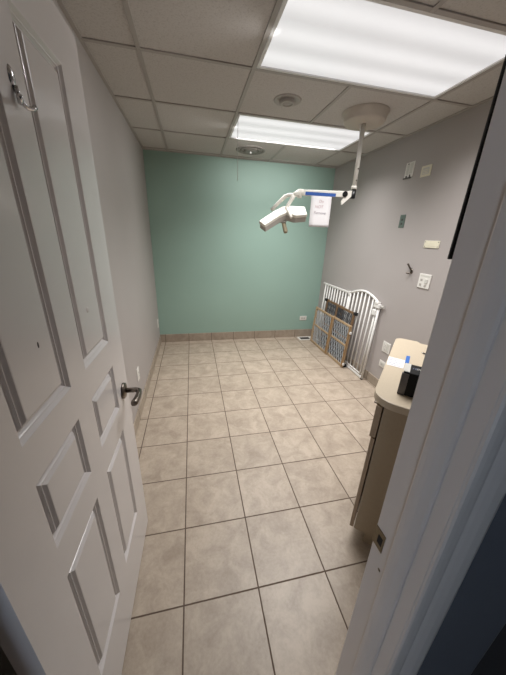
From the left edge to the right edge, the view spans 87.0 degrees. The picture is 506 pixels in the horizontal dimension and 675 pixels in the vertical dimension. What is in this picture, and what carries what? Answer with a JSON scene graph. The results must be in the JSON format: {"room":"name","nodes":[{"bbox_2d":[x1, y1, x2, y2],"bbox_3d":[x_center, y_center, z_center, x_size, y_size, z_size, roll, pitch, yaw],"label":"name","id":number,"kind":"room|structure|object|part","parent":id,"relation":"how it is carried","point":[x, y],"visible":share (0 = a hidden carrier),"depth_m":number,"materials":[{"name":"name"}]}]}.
{"room":"veterinary clinic","nodes":[
{"label":"veterinary clinic","id":0,"kind":"room"},
{"bbox_2d":[0,0,159,674],"bbox_3d":[-0.976,-0.469,1.809,0.100,2.737,3.608,-2,21,-12],"label":"wall","id":1,"kind":"structure","parent":0,"point":[118,158],"depth_m":2.06,"materials":[{"name":"grey paint"}]},
{"bbox_2d":[136,367,139,381],"bbox_3d":[-0.996,0.318,2.317,0.009,0.118,0.072,-2,21,-12],"label":"wall outlet","id":2,"kind":"object","parent":1,"relation":"attached to","point":[137,370],"visible":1,"depth_m":2.31,"materials":[{"name":"white plastic"}]},
{"bbox_2d":[133,336,160,436],"bbox_3d":[-0.978,0.645,2.303,0.011,0.105,3.482,-2,21,-12],"label":"baseboard","id":3,"kind":"structure","parent":1,"relation":"attached to","point":[146,388],"depth_m":2.57,"materials":[{"name":"stone"}]},
{"bbox_2d":[143,149,334,334],"bbox_3d":[-0.132,-1.184,3.761,2.626,2.737,0.100,-2,21,-12],"label":"wall","id":4,"kind":"structure","parent":0,"point":[216,269],"depth_m":3.64,"materials":[{"name":"teal paint"}]},
{"bbox_2d":[160,329,313,341],"bbox_3d":[-0.166,-0.036,4.142,2.426,0.120,0.011,-2,21,-12],"label":"baseboard","id":5,"kind":"structure","parent":4,"relation":"attached to","point":[297,332],"depth_m":4.11,"materials":[{"name":"stone"}]},
{"bbox_2d":[121,336,376,674],"bbox_3d":[-0.135,1.059,1.595,3.726,0.100,5.643,-2,21,-12],"label":"floor","id":6,"kind":"structure","parent":0,"point":[252,452],"depth_m":1.58,"materials":[{"name":"tile"}]},
{"bbox_2d":[297,336,310,339],"bbox_3d":[0.840,0.011,4.281,0.236,0.006,0.144,-2,21,-12],"label":"floor vent","id":7,"kind":"object","parent":6,"relation":"in","point":[304,337],"visible":0.8,"depth_m":4.28,"materials":[{"name":"white plastic"}]},
{"bbox_2d":[310,306,352,367],"bbox_3d":[1.038,-0.041,3.672,0.076,0.550,0.957,-3,22,-13],"label":"gate","id":8,"kind":"object","parent":6,"relation":"on","point":[329,333],"visible":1,"depth_m":3.60,"materials":[{"name":"brown wood"}]},
{"bbox_3d":[0.963,0.126,3.946,0.018,0.034,0.449,-2,21,-12],"label":"rail","id":9,"kind":"part","parent":8,"relation":"part of","materials":[{"name":"brown wood"}]},
{"bbox_3d":[0.989,-0.122,3.854,0.015,0.026,0.449,-2,21,-12],"label":"rail","id":10,"kind":"part","parent":8,"relation":"part of","materials":[{"name":"brown wood"}]},
{"bbox_3d":[0.988,-0.115,3.857,0.042,0.498,0.464,-2,21,-12],"label":"panel","id":11,"kind":"part","parent":8,"relation":"part of","materials":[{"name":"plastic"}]},
{"bbox_3d":[1.013,-0.356,3.768,0.017,0.029,0.449,-2,21,-12],"label":"rail","id":12,"kind":"part","parent":8,"relation":"part of","materials":[{"name":"brown wood"}]},
{"bbox_3d":[1.075,0.283,3.551,0.018,0.034,0.372,-2,21,-12],"label":"rail","id":13,"kind":"part","parent":8,"relation":"part of","materials":[{"name":"brown wood"}]},
{"bbox_3d":[1.101,0.035,3.460,0.015,0.026,0.372,-2,21,-12],"label":"rail","id":14,"kind":"part","parent":8,"relation":"part of","materials":[{"name":"brown wood"}]},
{"bbox_3d":[1.100,0.042,3.462,0.042,0.498,0.387,-2,21,-12],"label":"panel","id":15,"kind":"part","parent":8,"relation":"part of","materials":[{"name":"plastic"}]},
{"bbox_3d":[1.125,-0.199,3.373,0.017,0.029,0.372,-2,21,-12],"label":"rail","id":16,"kind":"part","parent":8,"relation":"part of","materials":[{"name":"brown wood"}]},
{"bbox_2d":[318,298,357,366],"bbox_3d":[1.108,-0.096,3.602,0.078,0.708,0.801,-2,21,-12],"label":"gate","id":17,"kind":"object","parent":6,"relation":"on","point":[329,303],"visible":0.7,"depth_m":3.52,"materials":[{"name":"brown wood"}]},
{"bbox_3d":[1.086,-0.148,3.746,0.048,0.648,0.389,-2,21,-12],"label":"panel","id":18,"kind":"part","parent":17,"relation":"part of","materials":[{"name":"grey"}]},
{"bbox_3d":[1.132,-0.040,3.463,0.049,0.650,0.369,-2,21,-12],"label":"panel","id":19,"kind":"part","parent":17,"relation":"part of","materials":[{"name":"grey"}]},
{"bbox_3d":[1.162,-0.352,3.348,0.017,0.028,0.353,-2,21,-12],"label":"rail","id":20,"kind":"part","parent":17,"relation":"part of","materials":[{"name":"brown wood"}]},
{"bbox_2d":[316,282,384,379],"bbox_3d":[1.169,-0.190,3.482,0.072,0.980,1.350,-2,21,-12],"label":"safety gate","id":21,"kind":"object","parent":6,"relation":"on","point":[375,312],"visible":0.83,"depth_m":3.14,"materials":[{"name":"white metal"}]},
{"bbox_3d":[1.037,-0.370,4.056,0.062,0.895,0.022,-2,21,-12],"label":"post","id":22,"kind":"part","parent":21,"relation":"part of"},
{"bbox_3d":[1.137,-0.677,3.624,0.021,0.025,0.660,-2,21,-12],"label":"rail","id":23,"kind":"part","parent":21,"relation":"part of","materials":[{"name":"white metal"}]},
{"bbox_3d":[1.130,0.248,3.653,0.021,0.024,1.235,-2,21,-12],"label":"rail","id":24,"kind":"part","parent":21,"relation":"part of","materials":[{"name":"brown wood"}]},
{"bbox_3d":[1.169,-0.142,3.484,0.061,0.888,0.022,-2,21,-12],"label":"post","id":25,"kind":"part","parent":21,"relation":"part of","materials":[{"name":"white metal"}]},
{"bbox_3d":[1.270,-0.494,3.045,0.030,0.094,0.540,-2,21,-12],"label":"arched door rail","id":26,"kind":"part","parent":21,"relation":"part of","materials":[{"name":"white metal"}]},
{"bbox_3d":[1.292,0.075,2.949,0.064,0.875,0.025,-2,21,-12],"label":"post","id":27,"kind":"part","parent":21,"relation":"part of","materials":[{"name":"white metal"}]},
{"bbox_2d":[350,400,407,545],"bbox_3d":[0.973,0.622,1.518,0.568,0.854,0.872,15,24,30],"label":"base cabinet","id":28,"kind":"object","parent":6,"relation":"on","point":[387,428],"visible":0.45,"depth_m":1.24,"materials":[{"name":"beige laminate"}]},
{"bbox_3d":[0.647,0.666,1.480,0.018,0.580,0.432,15,24,30],"label":"door","id":29,"kind":"part","parent":28,"relation":"part of","materials":[{"name":"beige laminate"}]},
{"bbox_3d":[0.658,0.313,1.347,0.026,0.163,0.432,15,24,30],"label":"drawer","id":30,"kind":"part","parent":28,"relation":"part of","materials":[{"name":"beige laminate"}]},
{"bbox_2d":[374,338,427,415],"bbox_3d":[0.995,0.208,1.355,0.585,0.036,0.910,15,24,30],"label":"countertop","id":31,"kind":"structure","parent":28,"relation":"on","point":[385,394],"depth_m":1.30,"materials":[{"name":"beige laminate"}]},
{"bbox_2d":[387,356,404,368],"bbox_3d":[0.786,0.136,1.469,0.085,0.001,0.128,15,24,30],"label":"paper slip","id":32,"kind":"object","parent":31,"relation":"on","point":[392,361],"visible":1,"depth_m":1.46,"materials":[{"name":"white paper"}]},
{"bbox_2d":[397,363,421,397],"bbox_3d":[0.723,0.196,1.151,0.154,0.111,0.104,15,24,30],"label":"box","id":33,"kind":"object","parent":31,"relation":"on","point":[410,376],"visible":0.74,"depth_m":1.14,"materials":[{"name":"black plastic"}]},
{"bbox_2d":[62,0,505,167],"bbox_3d":[0.288,-1.598,1.721,2.426,0.014,3.493,-2,21,-12],"label":"ceiling","id":34,"kind":"structure","parent":0,"point":[231,31],"depth_m":1.64,"materials":[{"name":"tile"}]},
{"bbox_2d":[237,142,237,180],"bbox_3d":[-0.121,-1.516,2.136,0.007,0.459,0.004,12,23,24],"label":"nylon line","id":35,"kind":"object","parent":34,"relation":"hanging from","point":[237,142],"visible":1,"depth_m":2.17,"materials":[{"name":"clear plastic"}]},
{"bbox_2d":[236,145,265,154],"bbox_3d":[-0.026,-2.058,2.959,0.330,0.036,0.330,-2,21,-12],"label":"ceiling vent","id":36,"kind":"object","parent":34,"relation":"in","point":[248,149],"visible":0.99,"depth_m":2.92,"materials":[{"name":"metal"}]},
{"bbox_2d":[56,0,505,168],"bbox_3d":[0.287,-1.588,1.725,2.426,0.007,3.493,-2,21,-12],"label":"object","id":37,"kind":"structure","parent":34,"relation":"attached to","point":[435,9],"depth_m":1.61,"materials":[{"name":"metal"}]},
{"bbox_2d":[274,93,301,106],"bbox_3d":[0.238,-1.630,1.847,0.194,0.028,0.194,-2,21,-12],"label":"recessed light","id":38,"kind":"object","parent":34,"relation":"in","point":[287,99],"visible":1,"depth_m":1.82,"materials":[{"name":"metal"}]},
{"bbox_2d":[229,114,373,150],"bbox_3d":[0.408,-1.871,2.462,1.193,0.014,0.584,-2,21,-12],"label":"recessed light","id":39,"kind":"object","parent":34,"relation":"in","point":[250,128],"visible":0.79,"depth_m":2.44,"materials":[{"name":"plastic"}]},
{"bbox_2d":[259,103,389,233],"bbox_3d":[0.526,-1.258,2.075,0.933,0.856,0.334,-2,21,-12],"label":"lamp","id":40,"kind":"object","parent":34,"relation":"attached to","point":[362,117],"depth_m":2.12,"materials":[{"name":"beige plastic"}]},
{"bbox_3d":[0.241,-1.121,2.215,0.186,0.140,0.051,5,21,6],"label":"yoke arm","id":41,"kind":"part","parent":40,"relation":"part of","materials":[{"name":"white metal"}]},
{"bbox_3d":[0.308,-1.115,2.187,0.086,0.124,0.038,-2,21,-12],"label":"yoke arm","id":42,"kind":"part","parent":40,"relation":"part of","materials":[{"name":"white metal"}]},
{"bbox_3d":[0.546,-1.157,2.155,0.246,0.029,0.001,2,21,0],"label":"tape strip","id":43,"kind":"part","parent":40,"relation":"part of","materials":[{"name":"blue plastic"}]},
{"bbox_2d":[309,195,331,226],"bbox_3d":[0.553,-1.039,2.198,0.168,0.240,0.009,2,21,0],"label":"paper sign","id":44,"kind":"object","parent":40,"relation":"hanging from","point":[320,207],"visible":1,"depth_m":2.20,"materials":[{"name":"white paper"}]},
{"bbox_3d":[0.592,-1.168,2.167,0.380,0.044,0.022,2,21,0],"label":"arm","id":45,"kind":"part","parent":40,"relation":"part of","materials":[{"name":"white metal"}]},
{"bbox_2d":[257,0,505,98],"bbox_3d":[0.664,-1.436,1.353,1.193,0.014,0.584,-2,21,-12],"label":"recessed light","id":46,"kind":"object","parent":34,"relation":"in","point":[375,44],"visible":0.95,"depth_m":1.30,"materials":[{"name":"plastic"}]},
{"bbox_2d":[315,99,492,378],"bbox_3d":[1.491,-0.574,2.338,0.100,2.737,3.608,-2,21,-12],"label":"wall","id":47,"kind":"structure","parent":0,"point":[366,249],"depth_m":2.52,"materials":[{"name":"grey paint"}]},
{"bbox_2d":[315,330,378,386],"bbox_3d":[1.381,0.544,2.809,0.011,0.105,3.482,-2,21,-12],"label":"baseboard","id":48,"kind":"structure","parent":47,"relation":"attached to","point":[368,376],"depth_m":3.08,"materials":[{"name":"stone"}]},
{"bbox_2d":[379,359,385,368],"bbox_3d":[1.367,0.282,2.826,0.009,0.070,0.092,-2,21,-12],"label":"jack plate","id":49,"kind":"object","parent":47,"relation":"attached to","point":[381,363],"visible":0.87,"depth_m":2.82,"materials":[{"name":"white plastic"}]},
{"bbox_2d":[382,341,390,354],"bbox_3d":[1.375,0.105,2.755,0.009,0.112,0.112,-2,21,-12],"label":"wall outlet","id":50,"kind":"object","parent":47,"relation":"attached to","point":[386,346],"visible":1,"depth_m":2.75,"materials":[{"name":"white plastic"}]},
{"bbox_3d":[1.373,0.105,2.755,0.002,0.084,0.080,-2,21,-12],"label":"device frame","id":51,"kind":"part","parent":50,"relation":"part of","materials":[{"name":"white plastic"}]},
{"bbox_2d":[398,215,405,227],"bbox_3d":[1.385,-1.080,2.481,0.005,0.112,0.068,-2,21,-12],"label":"junction box","id":52,"kind":"object","parent":47,"relation":"attached to","point":[402,217],"visible":1,"depth_m":2.48,"materials":[{"name":"green metal"}]},
{"bbox_2d":[403,161,415,179],"bbox_3d":[1.389,-1.486,2.374,0.010,0.127,0.109,-2,21,-12],"label":"cable plate","id":53,"kind":"object","parent":47,"relation":"attached to","point":[410,166],"visible":1,"depth_m":2.37,"materials":[{"name":"white plastic"}]},
{"bbox_3d":[1.389,-1.494,2.367,0.003,0.090,0.072,-2,21,-12],"label":"panel","id":54,"kind":"part","parent":53,"relation":"part of","materials":[{"name":"white plastic"}]},
{"bbox_2d":[406,263,412,273],"bbox_3d":[1.407,-0.617,2.398,0.058,0.096,0.029,10,22,18],"label":"wall hook","id":55,"kind":"object","parent":47,"relation":"attached to","point":[410,268],"visible":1,"depth_m":2.39,"materials":[{"name":"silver metal"}]},
{"bbox_2d":[417,273,431,288],"bbox_3d":[1.453,-0.478,2.266,0.014,0.118,0.122,-2,21,-12],"label":"switch plate","id":56,"kind":"object","parent":47,"relation":"attached to","point":[424,280],"visible":1,"depth_m":2.26,"materials":[{"name":"white plastic"}]},
{"bbox_2d":[420,164,432,177],"bbox_3d":[1.430,-1.377,2.206,0.010,0.082,0.105,-2,21,-12],"label":"double wall plate","id":57,"kind":"object","parent":47,"relation":"attached to","point":[426,170],"visible":1,"depth_m":2.20,"materials":[{"name":"beige plastic"}]},
{"bbox_3d":[1.428,-1.377,2.205,0.003,0.048,0.068,-2,21,-12],"label":"inset frame","id":58,"kind":"part","parent":57,"relation":"part of","materials":[{"name":"beige plastic"}]},
{"bbox_2d":[423,241,439,247],"bbox_3d":[1.462,-0.762,2.184,0.007,0.056,0.150,-2,21,-12],"label":"wall plate","id":59,"kind":"object","parent":47,"relation":"attached to","point":[428,244],"visible":1,"depth_m":2.18,"materials":[{"name":"beige plastic"}]},
{"bbox_3d":[1.459,-0.762,2.184,0.002,0.028,0.092,-2,21,-12],"label":"embossed panel","id":60,"kind":"part","parent":59,"relation":"part of","materials":[{"name":"beige plastic"}]},
{"bbox_2d":[417,494,505,674],"bbox_3d":[0.514,0.099,0.392,0.240,2.600,0.004,-2,21,-12],"label":"wall","id":61,"kind":"structure","parent":0,"point":[476,615],"depth_m":0.58,"materials":[{"name":"paint"}]},
{"bbox_2d":[471,624,505,674],"bbox_3d":[0.884,0.438,-0.453,0.100,2.600,1.930,-2,21,-12],"label":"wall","id":62,"kind":"structure","parent":0,"point":[493,662],"depth_m":0.67,"materials":[{"name":"paint"}]},
{"bbox_3d":[0.041,0.080,0.341,3.626,2.637,0.115,-2,21,-12],"label":"wall","id":63,"kind":"structure","parent":0,"visible":0},
{"bbox_2d":[0,0,147,674],"bbox_3d":[-0.456,0.215,0.775,0.123,2.014,0.790,-2,21,-11],"label":"door","id":64,"kind":"structure","parent":63,"relation":"in","point":[74,519],"depth_m":0.61,"materials":[{"name":"white wood"}]},
{"bbox_2d":[7,64,37,111],"bbox_3d":[-0.432,-0.465,0.494,0.025,0.064,0.059,-2,21,-12],"label":"coat hook","id":65,"kind":"object","parent":64,"relation":"attached to","point":[11,75],"visible":1,"depth_m":0.49,"materials":[{"name":"metal"}]},
{"bbox_3d":[-0.441,-0.478,0.488,0.006,0.036,0.018,-2,21,-12],"label":"plate","id":66,"kind":"part","parent":65,"relation":"part of","materials":[{"name":"metal"}]},
{"bbox_3d":[-0.439,-0.456,0.496,0.012,0.020,0.009,-2,21,-12],"label":"hook stem","id":67,"kind":"part","parent":65,"relation":"part of","materials":[{"name":"metal"}]},
{"bbox_3d":[-0.430,-0.194,0.439,0.014,0.767,0.210,-2,21,-11],"label":"panel","id":68,"kind":"part","parent":64,"relation":"part of","materials":[{"name":"white wood"}]},
{"bbox_3d":[-0.488,-0.302,0.717,0.014,0.767,0.218,-2,21,-11],"label":"panel","id":69,"kind":"part","parent":64,"relation":"part of","materials":[{"name":"white wood"}]},
{"bbox_3d":[-0.451,0.339,0.643,0.014,0.190,0.210,-2,21,-11],"label":"panel","id":70,"kind":"part","parent":64,"relation":"part of","materials":[{"name":"white wood"}]},
{"bbox_3d":[-0.468,0.748,0.800,0.014,0.489,0.210,-2,21,-11],"label":"panel","id":71,"kind":"part","parent":64,"relation":"part of","materials":[{"name":"white wood"}]},
{"bbox_3d":[-0.509,0.230,0.921,0.014,0.190,0.218,-2,21,-11],"label":"panel","id":72,"kind":"part","parent":64,"relation":"part of","materials":[{"name":"white wood"}]},
{"bbox_3d":[-0.525,0.639,1.078,0.014,0.489,0.218,-2,21,-11],"label":"panel","id":73,"kind":"part","parent":64,"relation":"part of","materials":[{"name":"white wood"}]},
{"bbox_3d":[-0.532,0.220,1.107,0.015,0.067,0.067,-2,21,-12],"label":"handle","id":74,"kind":"part","parent":64,"relation":"part of","materials":[{"name":"silver metal"}]},
{"bbox_3d":[-0.494,0.222,1.109,0.064,0.023,0.035,-2,21,-12],"label":"stem","id":75,"kind":"part","parent":64,"relation":"part of","materials":[{"name":"silver metal"}]},
{"bbox_3d":[-0.466,0.241,1.070,0.031,0.028,0.100,-2,21,-12],"label":"lever","id":76,"kind":"part","parent":64,"relation":"part of","materials":[{"name":"silver metal"}]},
{"bbox_2d":[335,69,505,674],"bbox_3d":[0.326,0.311,0.491,0.078,2.120,0.169,-2,21,-12],"label":"trim","id":77,"kind":"structure","parent":63,"relation":"attached to","point":[446,489],"depth_m":0.42,"materials":[{"name":"white wood"}]},
{"bbox_3d":[0.280,0.448,0.594,0.002,0.052,0.030,-2,21,-12],"label":"strike plate","id":78,"kind":"part","parent":77,"relation":"part of","materials":[{"name":"gold metal"}]},
{"bbox_2d":[447,55,505,258],"bbox_3d":[0.627,-0.435,0.355,0.627,0.653,0.032,-2,21,-12],"label":"board","id":79,"kind":"object","parent":63,"relation":"attached to","point":[466,199],"visible":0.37,"depth_m":0.37,"materials":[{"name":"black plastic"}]}
]}

